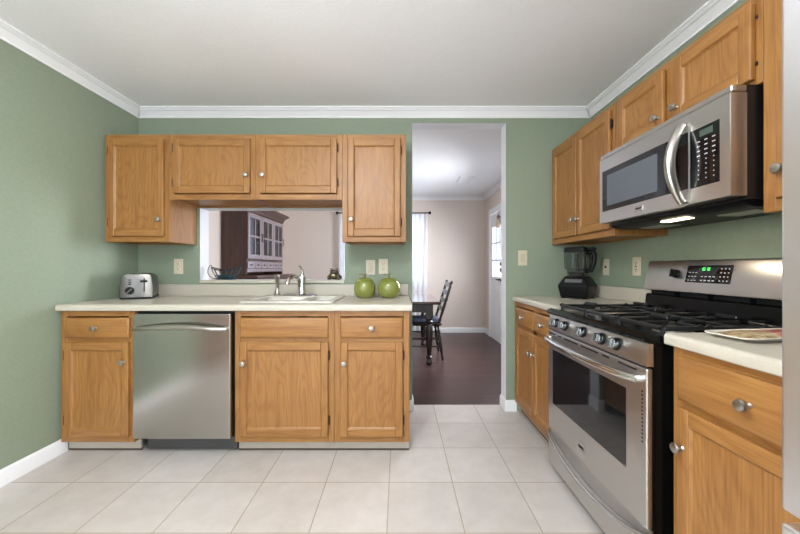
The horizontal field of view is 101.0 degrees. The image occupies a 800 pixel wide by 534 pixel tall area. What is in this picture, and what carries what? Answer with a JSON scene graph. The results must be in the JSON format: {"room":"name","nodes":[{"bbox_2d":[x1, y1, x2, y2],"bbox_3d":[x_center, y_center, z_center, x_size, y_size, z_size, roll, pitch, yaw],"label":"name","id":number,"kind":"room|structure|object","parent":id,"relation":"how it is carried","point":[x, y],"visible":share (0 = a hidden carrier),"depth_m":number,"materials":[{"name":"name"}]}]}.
{"room":"kitchen","nodes":[
{"label":"kitchen","id":0,"kind":"room"},
{"bbox_2d":[0,39,280,469],"bbox_3d":[-2.130,-0.061,1.915,0.100,2.403,8.030,0,0,0],"label":"wall","id":1,"kind":"structure","parent":0,"point":[54,250],"depth_m":1.94,"materials":[{"name":"green paint"}]},
{"bbox_2d":[0,439,67,487],"bbox_3d":[-2.074,1.096,1.340,0.013,0.088,1.440,0,0,0],"label":"baseboard","id":2,"kind":"structure","parent":1,"relation":"attached to","point":[19,468],"depth_m":1.86,"materials":[{"name":"white paint"}]},
{"bbox_2d":[0,19,139,117],"bbox_3d":[-2.049,-1.229,0.267,0.062,0.068,4.733,0,0,0],"label":"trim","id":3,"kind":"structure","parent":1,"relation":"attached to","point":[9,34],"depth_m":2.01,"materials":[{"name":"white paint"}]},
{"bbox_2d":[0,333,604,533],"bbox_3d":[-0.278,1.170,1.865,3.805,0.060,8.130,0,0,0],"label":"floor","id":4,"kind":"structure","parent":0,"point":[465,469],"depth_m":1.74,"materials":[{"name":"beige tile"}]},
{"bbox_2d":[61,311,142,449],"bbox_3d":[-1.839,0.700,2.297,0.451,0.878,0.668,0,0,0],"label":"base cabinet","id":5,"kind":"object","parent":4,"relation":"on","point":[96,346],"visible":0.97,"depth_m":2.01,"materials":[{"name":"brown wood"}]},
{"bbox_2d":[55,284,411,310],"bbox_3d":[-0.995,0.195,2.308,2.146,0.130,0.646,0,0,0],"label":"countertop","id":6,"kind":"structure","parent":5,"relation":"on","point":[171,297],"depth_m":2.23,"materials":[{"name":"beige laminate"}]},
{"bbox_2d":[119,273,158,299],"bbox_3d":[-1.906,0.128,2.428,0.196,0.182,0.273,0,0,-29],"label":"toaster","id":7,"kind":"object","parent":6,"relation":"on","point":[132,285],"visible":1,"depth_m":2.33,"materials":[{"name":"grey metal"}]},
{"bbox_2d":[239,295,345,316],"bbox_3d":[-0.712,0.293,2.320,0.602,0.170,0.502,0,0,0],"label":"sink","id":8,"kind":"object","parent":6,"relation":"in","point":[268,298],"visible":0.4,"depth_m":2.32,"materials":[{"name":"beige ceramic"}]},
{"bbox_2d":[273,273,280,295],"bbox_3d":[-0.918,0.123,2.486,0.056,0.166,0.064,0,0,0],"label":"sprayer","id":9,"kind":"object","parent":8,"relation":"on","point":[277,276],"visible":1,"depth_m":2.47,"materials":[{"name":"silver metal"}]},
{"bbox_2d":[283,265,317,295],"bbox_3d":[-0.742,0.093,2.428,0.256,0.228,0.184,0,0,0],"label":"faucet","id":10,"kind":"object","parent":6,"relation":"on","point":[301,279],"visible":1,"depth_m":2.46,"materials":[{"name":"silver metal"}]},
{"bbox_2d":[354,273,374,297],"bbox_3d":[-0.252,0.129,2.430,0.158,0.180,0.158,0,0,0],"label":"canister","id":11,"kind":"object","parent":6,"relation":"on","point":[364,287],"visible":1,"depth_m":2.37,"materials":[{"name":"green ceramic"}]},
{"bbox_2d":[354,281,374,297],"bbox_3d":[-0.252,0.158,2.430,0.158,0.122,0.158,0,0,0],"label":"jar","id":12,"kind":"object","parent":11,"relation":"on","point":[362,289],"depth_m":2.37,"materials":[{"name":"green ceramic"}]},
{"bbox_2d":[378,273,399,297],"bbox_3d":[-0.073,0.129,2.430,0.168,0.180,0.168,0,0,-17],"label":"canister","id":13,"kind":"object","parent":6,"relation":"on","point":[388,287],"visible":1,"depth_m":2.37,"materials":[{"name":"green ceramic"}]},
{"bbox_2d":[378,281,399,297],"bbox_3d":[-0.073,0.158,2.430,0.168,0.122,0.168,0,0,-17],"label":"jar","id":14,"kind":"object","parent":13,"relation":"on","point":[386,289],"depth_m":2.37,"materials":[{"name":"green ceramic"}]},
{"bbox_2d":[131,311,238,448],"bbox_3d":[-1.306,0.703,2.272,0.599,0.874,0.702,0,0,0],"label":"dishwasher","id":15,"kind":"object","parent":4,"relation":"on","point":[184,361],"visible":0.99,"depth_m":1.98,"materials":[{"name":"silver metal"}]},
{"bbox_2d":[219,211,292,278],"bbox_3d":[-1.830,0.175,4.445,0.468,1.930,1.370,0,0,0],"label":"china hutch","id":16,"kind":"object","parent":4,"relation":"on","point":[252,241],"visible":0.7,"depth_m":4.05,"materials":[{"name":"brown wood"}]},
{"bbox_2d":[235,311,335,449],"bbox_3d":[-0.699,0.700,2.297,0.606,0.878,0.668,0,0,0],"label":"base cabinet","id":17,"kind":"object","parent":4,"relation":"on","point":[284,366],"visible":0.94,"depth_m":2.01,"materials":[{"name":"brown wood"}]},
{"bbox_2d":[334,311,408,449],"bbox_3d":[-0.166,0.700,2.297,0.458,0.878,0.668,0,0,0],"label":"base cabinet","id":18,"kind":"object","parent":4,"relation":"on","point":[371,348],"visible":0.99,"depth_m":2.01,"materials":[{"name":"brown wood"}]},
{"bbox_2d":[412,294,440,365],"bbox_3d":[-0.170,0.765,4.360,1.310,0.750,1.120,0,0,0],"label":"dining table","id":19,"kind":"object","parent":4,"relation":"on","point":[423,303],"visible":0.38,"depth_m":3.85,"materials":[{"name":"brown wood"}]},
{"bbox_2d":[412,280,452,359],"bbox_3d":[0.383,0.648,4.313,0.574,0.986,0.514,0,0,0],"label":"dining chair","id":20,"kind":"object","parent":4,"relation":"on","point":[417,320],"visible":0.7,"depth_m":4.09,"materials":[{"name":"black wood"}]},
{"bbox_2d":[412,315,438,322],"bbox_3d":[0.317,0.661,4.300,0.407,0.047,0.434,0,0,0],"label":"cushion","id":21,"kind":"object","parent":20,"relation":"on","point":[415,318],"depth_m":4.12,"materials":[{"name":"blue fabric"}]},
{"bbox_2d":[515,301,550,442],"bbox_3d":[1.198,0.700,2.260,0.650,0.878,0.743,0,0,0],"label":"base cabinet","id":22,"kind":"object","parent":4,"relation":"on","point":[531,322],"visible":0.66,"depth_m":2.24,"materials":[{"name":"brown wood"}]},
{"bbox_2d":[512,285,650,310],"bbox_3d":[1.213,0.195,2.258,0.620,0.130,0.744,0,0,0],"label":"countertop","id":23,"kind":"structure","parent":22,"relation":"on","point":[604,294],"depth_m":2.23,"materials":[{"name":"beige laminate"}]},
{"bbox_2d":[558,247,597,298],"bbox_3d":[1.320,0.033,2.416,0.204,0.372,0.234,0,0,-42],"label":"blender","id":24,"kind":"object","parent":23,"relation":"on","point":[580,286],"visible":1,"depth_m":2.36,"materials":[{"name":"black plastic"}]},
{"bbox_2d":[564,250,596,275],"bbox_3d":[1.312,-0.037,2.424,0.194,0.190,0.196,0,0,0],"label":"jar","id":25,"kind":"object","parent":24,"relation":"on","point":[594,256],"depth_m":2.37,"materials":[{"name":"clear glass"}]},
{"bbox_2d":[544,258,781,533],"bbox_3d":[1.144,0.551,1.508,0.738,1.178,0.752,0,0,0],"label":"gas range","id":26,"kind":"object","parent":4,"relation":"on","point":[611,367],"visible":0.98,"depth_m":1.35,"materials":[{"name":"silver metal"}]},
{"bbox_2d":[544,329,651,529],"bbox_3d":[0.825,0.625,1.508,0.100,0.555,0.746,0,0,0],"label":"oven","id":27,"kind":"object","parent":26,"relation":"in","point":[600,398],"depth_m":1.35,"materials":[{"name":"silver metal"}]},
{"bbox_2d":[547,308,706,344],"bbox_3d":[1.161,0.247,1.508,0.638,0.036,0.749,0,0,0],"label":"cooktop","id":28,"kind":"object","parent":26,"relation":"in","point":[617,329],"depth_m":1.37,"materials":[{"name":"black metal"}]},
{"bbox_2d":[669,269,679,277],"bbox_3d":[1.386,0.027,1.666,0.042,0.047,0.042,0,0,0],"label":"knob","id":29,"kind":"object","parent":26,"relation":"in","point":[674,273],"depth_m":1.66,"materials":[{"name":"black plastic"}]},
{"bbox_2d":[669,347,799,533],"bbox_3d":[1.198,0.700,0.858,0.650,0.878,0.510,0,0,0],"label":"base cabinet","id":30,"kind":"object","parent":4,"relation":"on","point":[726,447],"visible":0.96,"depth_m":0.92,"materials":[{"name":"brown wood"}]},
{"bbox_2d":[664,333,781,376],"bbox_3d":[1.213,0.195,0.863,0.620,0.130,0.522,0,0,0],"label":"countertop","id":31,"kind":"structure","parent":30,"relation":"on","point":[766,357],"depth_m":0.93,"materials":[{"name":"beige laminate"}]},
{"bbox_2d":[705,328,781,341],"bbox_3d":[1.170,0.208,1.035,0.344,0.021,0.140,0,0,-7],"label":"platter","id":32,"kind":"object","parent":31,"relation":"on","point":[763,334],"visible":0.68,"depth_m":1.01,"materials":[{"name":"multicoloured ceramic"}]},
{"bbox_2d":[782,0,799,533],"bbox_3d":[1.050,0.252,0.150,0.850,1.774,0.900,0,0,0],"label":"refrigerator","id":33,"kind":"object","parent":4,"relation":"on","point":[790,9],"visible":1,"depth_m":0.58,"materials":[{"name":"grey metal"}]},
{"bbox_2d":[0,0,708,195],"bbox_3d":[-0.278,-1.293,1.865,3.805,0.060,8.130,0,0,0],"label":"ceiling","id":34,"kind":"structure","parent":0,"point":[150,52],"depth_m":1.93,"materials":[{"name":"paint"}]},
{"bbox_2d":[456,176,475,182],"bbox_3d":[0.950,-1.258,4.700,0.210,0.009,0.340,0,0,0],"label":"ceiling vent","id":35,"kind":"object","parent":34,"relation":"in","point":[463,179],"visible":1,"depth_m":4.68,"materials":[{"name":"white metal"}]},
{"bbox_2d":[138,118,589,410],"bbox_3d":[-0.278,-0.061,2.694,3.605,2.403,0.122,0,0,0],"label":"wall","id":36,"kind":"structure","parent":0,"point":[527,144],"depth_m":2.63,"materials":[{"name":"green paint"}]},
{"bbox_2d":[105,135,196,244],"bbox_3d":[-1.839,-0.560,2.448,0.451,0.753,0.366,0,0,0],"label":"upper cabinet","id":37,"kind":"object","parent":36,"relation":"attached to","point":[139,209],"visible":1,"depth_m":2.31,"materials":[{"name":"brown wood"}]},
{"bbox_2d":[174,259,182,273],"bbox_3d":[-1.757,-0.012,2.627,0.073,0.120,0.010,0,0,0],"label":"wall outlet","id":38,"kind":"object","parent":36,"relation":"attached to","point":[178,263],"visible":1,"depth_m":2.63,"materials":[{"name":"beige plastic"}]},
{"bbox_2d":[170,135,271,207],"bbox_3d":[-1.310,-0.709,2.448,0.606,0.457,0.366,0,0,0],"label":"upper cabinet","id":39,"kind":"object","parent":36,"relation":"attached to","point":[207,171],"visible":1,"depth_m":2.31,"materials":[{"name":"brown wood"}]},
{"bbox_2d":[200,280,343,282],"bbox_3d":[-1.010,0.109,2.698,1.151,0.026,0.154,0,0,0],"label":"trim","id":40,"kind":"structure","parent":36,"relation":"attached to","point":[201,281],"depth_m":2.62,"materials":[{"name":"beige laminate"}]},
{"bbox_2d":[207,265,240,279],"bbox_3d":[-1.419,0.034,2.690,0.284,0.120,0.118,0,0,0],"label":"wire basket","id":41,"kind":"object","parent":40,"relation":"on","point":[211,267],"visible":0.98,"depth_m":2.67,"materials":[{"name":"grey metal"}]},
{"bbox_2d":[327,268,341,279],"bbox_3d":[-0.523,0.047,2.674,0.120,0.094,0.094,0,0,0],"label":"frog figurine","id":42,"kind":"object","parent":40,"relation":"on","point":[334,274],"visible":1,"depth_m":2.65,"materials":[{"name":"metal"}]},
{"bbox_2d":[158,284,407,295],"bbox_3d":[-0.998,0.175,2.621,2.140,0.090,0.020,0,0,0],"label":"backsplash","id":43,"kind":"structure","parent":36,"relation":"attached to","point":[164,289],"depth_m":2.61,"materials":[{"name":"beige laminate"}]},
{"bbox_2d":[256,135,341,207],"bbox_3d":[-0.703,-0.709,2.448,0.606,0.457,0.366,0,0,0],"label":"upper cabinet","id":44,"kind":"object","parent":36,"relation":"attached to","point":[293,171],"visible":0.98,"depth_m":2.31,"materials":[{"name":"brown wood"}]},
{"bbox_2d":[139,106,589,117],"bbox_3d":[-0.278,-1.229,2.602,3.605,0.068,0.062,0,0,0],"label":"trim","id":45,"kind":"structure","parent":36,"relation":"attached to","point":[145,111],"depth_m":2.60,"materials":[{"name":"white paint"}]},
{"bbox_2d":[366,260,374,274],"bbox_3d":[-0.226,-0.005,2.627,0.073,0.120,0.010,0,0,0],"label":"light switch","id":46,"kind":"object","parent":36,"relation":"attached to","point":[370,264],"visible":1,"depth_m":2.63,"materials":[{"name":"beige plastic"}]},
{"bbox_2d":[342,135,405,244],"bbox_3d":[-0.174,-0.560,2.448,0.448,0.753,0.366,0,0,0],"label":"upper cabinet","id":47,"kind":"object","parent":36,"relation":"attached to","point":[373,166],"visible":1,"depth_m":2.31,"materials":[{"name":"brown wood"}]},
{"bbox_2d":[379,259,387,273],"bbox_3d":[-0.125,-0.013,2.627,0.073,0.120,0.010,0,0,0],"label":"wall outlet","id":48,"kind":"object","parent":36,"relation":"attached to","point":[383,263],"visible":1,"depth_m":2.63,"materials":[{"name":"beige plastic"}]},
{"bbox_2d":[409,400,413,411],"bbox_3d":[0.093,1.096,2.627,0.051,0.088,0.013,0,0,0],"label":"baseboard","id":49,"kind":"structure","parent":36,"relation":"attached to","point":[411,402],"depth_m":2.62,"materials":[{"name":"white paint"}]},
{"bbox_2d":[500,394,505,410],"bbox_3d":[0.847,1.096,2.688,0.013,0.088,0.135,0,0,0],"label":"baseboard","id":50,"kind":"structure","parent":36,"relation":"in","point":[502,399],"depth_m":2.68,"materials":[{"name":"white paint"}]},
{"bbox_2d":[505,400,516,411],"bbox_3d":[0.887,1.096,2.627,0.095,0.088,0.013,0,0,0],"label":"baseboard","id":51,"kind":"structure","parent":36,"relation":"attached to","point":[510,405],"depth_m":2.62,"materials":[{"name":"white paint"}]},
{"bbox_2d":[518,250,526,264],"bbox_3d":[0.985,-0.080,2.627,0.073,0.120,0.010,0,0,0],"label":"light switch","id":52,"kind":"object","parent":36,"relation":"attached to","point":[522,254],"visible":1,"depth_m":2.63,"materials":[{"name":"beige plastic"}]},
{"bbox_2d":[281,200,484,327],"bbox_3d":[-0.278,-0.061,5.880,3.805,2.403,0.100,0,0,0],"label":"wall","id":53,"kind":"structure","parent":0,"point":[455,228],"depth_m":5.83,"materials":[{"name":"beige paint"}]},
{"bbox_2d":[336,211,430,213],"bbox_3d":[-0.270,-0.958,5.771,1.660,0.055,0.113,0,0,0],"label":"curtain rod","id":54,"kind":"object","parent":53,"relation":"attached to","point":[337,212],"visible":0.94,"depth_m":5.74,"materials":[{"name":"black plastic"}]},
{"bbox_2d":[339,214,344,278],"bbox_3d":[-0.675,0.072,5.742,0.750,2.030,0.048,0,0,0],"label":"curtain","id":55,"kind":"object","parent":54,"relation":"hanging from","point":[341,244],"visible":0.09,"depth_m":5.75,"materials":[{"name":"white fabric"}]},
{"bbox_2d":[412,214,426,330],"bbox_3d":[0.107,0.072,5.742,0.775,2.030,0.048,0,0,0],"label":"curtain","id":56,"kind":"object","parent":54,"relation":"hanging from","point":[419,221],"visible":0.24,"depth_m":5.74,"materials":[{"name":"white fabric"}]},
{"bbox_2d":[412,196,484,199],"bbox_3d":[-0.278,-1.229,5.799,3.605,0.068,0.062,0,0,0],"label":"trim","id":57,"kind":"structure","parent":53,"relation":"attached to","point":[413,197],"depth_m":5.80,"materials":[{"name":"white paint"}]},
{"bbox_2d":[413,328,484,332],"bbox_3d":[-0.278,1.096,5.824,3.605,0.088,0.013,0,0,0],"label":"baseboard","id":58,"kind":"structure","parent":53,"relation":"attached to","point":[442,330],"depth_m":5.82,"materials":[{"name":"white paint"}]},
{"bbox_2d":[485,0,781,329],"bbox_3d":[1.575,-0.061,1.915,0.100,2.403,8.030,0,0,0],"label":"wall","id":59,"kind":"structure","parent":0,"point":[761,236],"depth_m":1.78,"materials":[{"name":"green paint"}]},
{"bbox_2d":[483,180,500,199],"bbox_3d":[1.494,-1.229,4.293,0.062,0.068,3.075,0,0,0],"label":"trim","id":60,"kind":"structure","parent":59,"relation":"attached to","point":[497,186],"depth_m":5.25,"materials":[{"name":"white paint"}]},
{"bbox_2d":[489,203,500,336],"bbox_3d":[1.514,0.087,5.037,0.022,2.105,1.015,0,0,0],"label":"trim","id":61,"kind":"structure","parent":59,"relation":"attached to","point":[497,208],"depth_m":5.46,"materials":[{"name":"white paint"}]},
{"bbox_2d":[491,210,500,343],"bbox_3d":[1.502,0.135,5.037,0.086,1.990,0.835,0,0,0],"label":"door","id":62,"kind":"structure","parent":59,"relation":"in","point":[495,281],"depth_m":5.14,"materials":[{"name":"white paint"}]},
{"bbox_2d":[495,211,500,227],"bbox_3d":[1.483,-0.732,4.930,0.088,0.264,0.087,0,0,0],"label":"hanging ornament","id":63,"kind":"object","parent":62,"relation":"hanging from","point":[497,224],"visible":1,"depth_m":4.91,"materials":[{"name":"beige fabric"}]},
{"bbox_2d":[603,259,608,274],"bbox_3d":[1.517,-0.007,2.425,0.014,0.120,0.073,0,0,0],"label":"wall outlet","id":64,"kind":"object","parent":59,"relation":"attached to","point":[605,261],"visible":1,"depth_m":2.42,"materials":[{"name":"beige plastic"}]},
{"bbox_2d":[552,103,667,244],"bbox_3d":[1.345,-0.560,2.251,0.356,0.753,0.761,0,0,0],"label":"upper cabinet","id":65,"kind":"object","parent":59,"relation":"attached to","point":[576,161],"visible":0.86,"depth_m":2.18,"materials":[{"name":"brown wood"}]},
{"bbox_2d":[595,285,650,302],"bbox_3d":[1.513,0.175,2.258,0.020,0.090,0.744,0,0,0],"label":"backsplash","id":66,"kind":"structure","parent":59,"relation":"attached to","point":[610,292],"depth_m":2.22,"materials":[{"name":"beige laminate"}]},
{"bbox_2d":[633,257,640,275],"bbox_3d":[1.519,-0.010,2.112,0.010,0.120,0.073,0,0,0],"label":"wall outlet","id":67,"kind":"object","parent":59,"relation":"attached to","point":[636,260],"visible":1,"depth_m":2.10,"materials":[{"name":"beige plastic"}]},
{"bbox_2d":[634,261,637,271],"bbox_3d":[1.518,-0.010,2.112,0.004,0.068,0.034,0,0,0],"label":"socket","id":68,"kind":"object","parent":67,"relation":"attached to","point":[635,262],"depth_m":2.11,"materials":[{"name":"grey plastic"}]},
{"bbox_2d":[587,0,739,117],"bbox_3d":[1.494,-1.229,0.267,0.062,0.068,4.733,0,0,0],"label":"trim","id":69,"kind":"structure","parent":59,"relation":"attached to","point":[710,11],"depth_m":1.85,"materials":[{"name":"white paint"}]},
{"bbox_2d":[615,0,763,148],"bbox_3d":[1.345,-0.781,1.488,0.356,0.312,0.761,0,0,0],"label":"upper cabinet","id":70,"kind":"object","parent":59,"relation":"attached to","point":[731,52],"visible":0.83,"depth_m":1.32,"materials":[{"name":"brown wood"}]},
{"bbox_2d":[600,85,778,229],"bbox_3d":[1.285,-0.414,1.479,0.474,0.415,0.728,0,0,0],"label":"microwave","id":71,"kind":"object","parent":70,"relation":"attached to","point":[704,164],"visible":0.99,"depth_m":1.28,"materials":[{"name":"silver metal"}]},
{"bbox_2d":[697,135,714,179],"bbox_3d":[1.118,-0.400,1.202,0.001,0.144,0.071,0,0,0],"label":"print","id":72,"kind":"object","parent":71,"relation":"attached to","point":[705,143],"depth_m":1.20,"materials":[{"name":"grey plastic"}]},
{"bbox_2d":[764,0,781,212],"bbox_3d":[1.345,-0.560,0.861,0.356,0.753,0.489,0,0,0],"label":"upper cabinet","id":73,"kind":"object","parent":59,"relation":"attached to","point":[772,8],"visible":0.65,"depth_m":1.07,"materials":[{"name":"brown wood"}]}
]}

